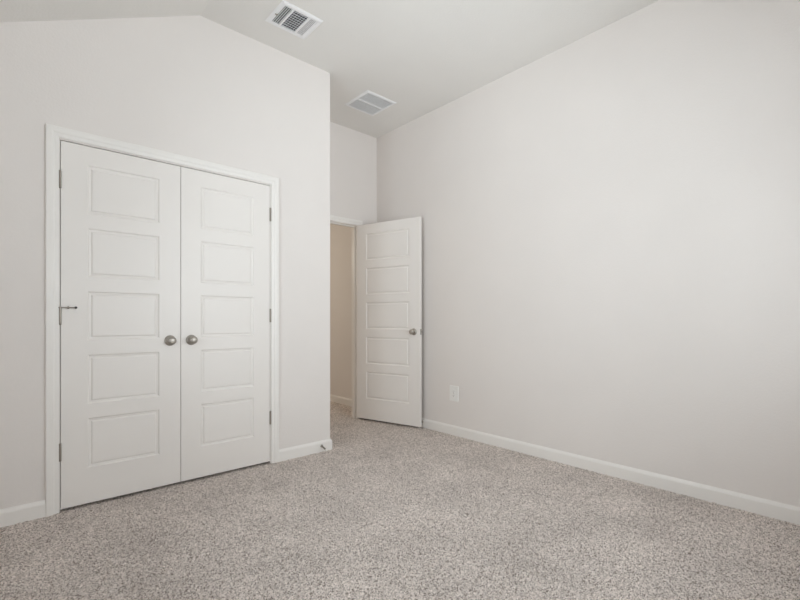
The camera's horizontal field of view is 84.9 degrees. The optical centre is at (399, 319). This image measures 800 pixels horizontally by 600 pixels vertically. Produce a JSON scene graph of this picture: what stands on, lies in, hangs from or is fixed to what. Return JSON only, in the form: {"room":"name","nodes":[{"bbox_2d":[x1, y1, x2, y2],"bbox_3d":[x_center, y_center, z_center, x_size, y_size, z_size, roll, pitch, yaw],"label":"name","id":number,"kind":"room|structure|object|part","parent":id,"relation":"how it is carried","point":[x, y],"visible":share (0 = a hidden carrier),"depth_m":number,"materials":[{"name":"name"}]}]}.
{"room":"empty bedroom","nodes":[
{"label":"empty bedroom","id":0,"kind":"room"},
{"bbox_2d":[0,15,329,509],"bbox_3d":[-1.494,-0.467,2.832,2.377,3.106,0.115,0,0,-42],"label":"wall","id":1,"kind":"structure","parent":0,"point":[198,87],"depth_m":2.76,"materials":[{"name":"paint"}]},
{"bbox_2d":[0,500,45,526],"bbox_3d":[-2.126,1.027,2.176,0.560,0.098,0.013,0,0,-42],"label":"baseboard","id":2,"kind":"structure","parent":1,"relation":"attached to","point":[14,515],"depth_m":2.30,"materials":[{"name":"paint"}]},
{"bbox_2d":[58,141,179,508],"bbox_3d":[-1.639,0.030,2.602,0.624,2.035,0.098,0,0,-42],"label":"door","id":3,"kind":"structure","parent":1,"relation":"in","point":[119,309],"depth_m":2.60,"materials":[{"name":"paint"}]},
{"bbox_3d":[-1.656,-0.742,2.629,0.369,0.278,0.035,0,0,-42],"label":"panel","id":4,"kind":"part","parent":3,"relation":"part of","materials":[{"name":"paint"}]},
{"bbox_3d":[-1.656,-0.382,2.629,0.369,0.277,0.035,0,0,-42],"label":"panel","id":5,"kind":"part","parent":3,"relation":"part of","materials":[{"name":"paint"}]},
{"bbox_3d":[-1.656,-0.021,2.629,0.369,0.278,0.035,0,0,-42],"label":"panel","id":6,"kind":"part","parent":3,"relation":"part of","materials":[{"name":"paint"}]},
{"bbox_3d":[-1.656,0.342,2.629,0.369,0.280,0.035,0,0,-42],"label":"panel","id":7,"kind":"part","parent":3,"relation":"part of","materials":[{"name":"paint"}]},
{"bbox_3d":[-1.656,0.706,2.629,0.369,0.283,0.035,0,0,-42],"label":"panel","id":8,"kind":"part","parent":3,"relation":"part of","materials":[{"name":"paint"}]},
{"bbox_3d":[-1.437,0.134,2.751,0.051,0.051,0.048,0,0,-42],"label":"knob","id":9,"kind":"part","parent":3,"relation":"part of","materials":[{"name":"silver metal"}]},
{"bbox_2d":[45,123,278,516],"bbox_3d":[-1.451,0.009,2.860,1.358,2.135,0.132,0,0,-42],"label":"door frame","id":10,"kind":"structure","parent":1,"relation":"attached to","point":[53,133],"depth_m":2.39,"materials":[{"name":"paint"}]},
{"bbox_2d":[180,167,270,480],"bbox_3d":[-1.176,0.030,3.021,0.618,2.035,0.098,0,0,-42],"label":"door","id":11,"kind":"structure","parent":1,"relation":"in","point":[225,311],"depth_m":3.00,"materials":[{"name":"paint"}]},
{"bbox_3d":[-1.343,0.134,2.836,0.051,0.051,0.048,0,0,-42],"label":"knob","id":12,"kind":"part","parent":11,"relation":"part of","materials":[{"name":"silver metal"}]},
{"bbox_3d":[-1.200,-0.742,3.041,0.365,0.278,0.035,0,0,-42],"label":"panel","id":13,"kind":"part","parent":11,"relation":"part of","materials":[{"name":"paint"}]},
{"bbox_3d":[-1.200,-0.382,3.041,0.365,0.277,0.035,0,0,-42],"label":"panel","id":14,"kind":"part","parent":11,"relation":"part of","materials":[{"name":"paint"}]},
{"bbox_3d":[-1.200,-0.021,3.041,0.365,0.278,0.035,0,0,-42],"label":"panel","id":15,"kind":"part","parent":11,"relation":"part of","materials":[{"name":"paint"}]},
{"bbox_3d":[-1.200,0.342,3.041,0.365,0.280,0.035,0,0,-42],"label":"panel","id":16,"kind":"part","parent":11,"relation":"part of","materials":[{"name":"paint"}]},
{"bbox_3d":[-1.200,0.706,3.041,0.365,0.283,0.035,0,0,-42],"label":"panel","id":17,"kind":"part","parent":11,"relation":"part of","materials":[{"name":"paint"}]},
{"bbox_2d":[0,0,658,137],"bbox_3d":[-0.025,-1.699,2.020,3.700,0.842,4.762,0,0,-42],"label":"ceiling","id":18,"kind":"structure","parent":0,"point":[421,56],"depth_m":3.09,"materials":[{"name":"paint"}]},
{"bbox_2d":[265,0,322,38],"bbox_3d":[-0.715,-2.012,2.955,0.296,0.016,0.261,0,0,-42],"label":"ceiling vent","id":19,"kind":"object","parent":18,"relation":"in","point":[286,16],"visible":1,"depth_m":2.94,"materials":[{"name":"metal"}]},
{"bbox_2d":[345,90,395,115],"bbox_3d":[-0.277,-2.016,4.092,0.342,0.008,0.354,0,0,-42],"label":"ceiling vent","id":20,"kind":"object","parent":18,"relation":"in","point":[368,102],"visible":1,"depth_m":4.08,"materials":[{"name":"metal"}]},
{"bbox_2d":[330,224,351,398],"bbox_3d":[-0.965,-0.144,5.863,0.115,2.460,2.203,0,0,-42],"label":"wall","id":21,"kind":"structure","parent":0,"point":[340,236],"depth_m":5.53,"materials":[{"name":"paint"}]},
{"bbox_2d":[330,394,351,406],"bbox_3d":[-1.013,1.027,5.820,0.013,0.098,2.202,0,0,-42],"label":"baseboard","id":22,"kind":"structure","parent":21,"relation":"attached to","point":[333,398],"depth_m":5.51,"materials":[{"name":"paint"}]},
{"bbox_2d":[330,122,376,225],"bbox_3d":[-0.744,-0.467,4.505,1.208,3.106,0.109,0,0,-42],"label":"wall","id":23,"kind":"structure","parent":0,"point":[353,154],"depth_m":4.65,"materials":[{"name":"paint"}]},
{"bbox_2d":[330,215,362,418],"bbox_3d":[-0.773,0.002,4.479,0.891,2.148,0.143,0,0,-42],"label":"door frame","id":24,"kind":"structure","parent":23,"relation":"attached to","point":[333,218],"depth_m":4.72,"materials":[{"name":"paint"}]},
{"bbox_2d":[357,217,421,426],"bbox_3d":[-0.128,0.023,4.456,0.797,2.042,0.143,0,0,33],"label":"door","id":25,"kind":"structure","parent":24,"relation":"attached to","point":[389,253],"depth_m":4.43,"materials":[{"name":"paint"}]},
{"bbox_3d":[-0.123,-0.760,4.464,0.531,0.278,0.035,0,0,33],"label":"panel","id":26,"kind":"part","parent":25,"relation":"part of","materials":[{"name":"paint"}]},
{"bbox_3d":[-0.123,-0.400,4.464,0.531,0.277,0.035,0,0,33],"label":"panel","id":27,"kind":"part","parent":25,"relation":"part of","materials":[{"name":"paint"}]},
{"bbox_3d":[-0.123,-0.039,4.464,0.531,0.278,0.035,0,0,33],"label":"panel","id":28,"kind":"part","parent":25,"relation":"part of","materials":[{"name":"paint"}]},
{"bbox_3d":[-0.123,0.324,4.464,0.531,0.280,0.035,0,0,33],"label":"panel","id":29,"kind":"part","parent":25,"relation":"part of","materials":[{"name":"paint"}]},
{"bbox_3d":[-0.123,0.688,4.464,0.531,0.283,0.035,0,0,33],"label":"panel","id":30,"kind":"part","parent":25,"relation":"part of","materials":[{"name":"paint"}]},
{"bbox_2d":[0,401,799,599],"bbox_3d":[-0.769,1.067,2.903,3.794,0.009,7.084,0,0,-42],"label":"floor","id":31,"kind":"structure","parent":0,"point":[392,511],"depth_m":2.12,"materials":[{"name":"carpet"}]},
{"bbox_2d":[377,0,799,506],"bbox_3d":[1.343,-0.467,3.255,0.215,3.106,4.762,0,0,-42],"label":"wall","id":32,"kind":"structure","parent":0,"point":[611,219],"depth_m":2.90,"materials":[{"name":"paint"}]},
{"bbox_2d":[450,385,458,401],"bbox_3d":[0.496,0.682,4.025,0.010,0.140,0.106,0,0,-42],"label":"wall outlet","id":33,"kind":"object","parent":32,"relation":"attached to","point":[454,390],"visible":1,"depth_m":4.02,"materials":[{"name":"white plastic"}]},
{"bbox_2d":[421,418,799,524],"bbox_3d":[1.256,1.027,3.181,0.013,0.098,4.538,0,0,-42],"label":"baseboard","id":34,"kind":"structure","parent":32,"relation":"attached to","point":[764,507],"depth_m":2.84,"materials":[{"name":"paint"}]},
{"bbox_3d":[-0.904,-0.467,3.865,0.115,3.106,0.627,0,0,-42],"label":"wall","id":35,"kind":"structure","parent":0,"visible":0},
{"bbox_2d":[279,439,331,461],"bbox_3d":[-0.983,1.027,3.707,0.472,0.098,0.755,0,0,-42],"label":"baseboard","id":36,"kind":"structure","parent":35,"relation":"attached to","point":[298,451],"depth_m":3.41,"materials":[{"name":"paint"}]}
]}

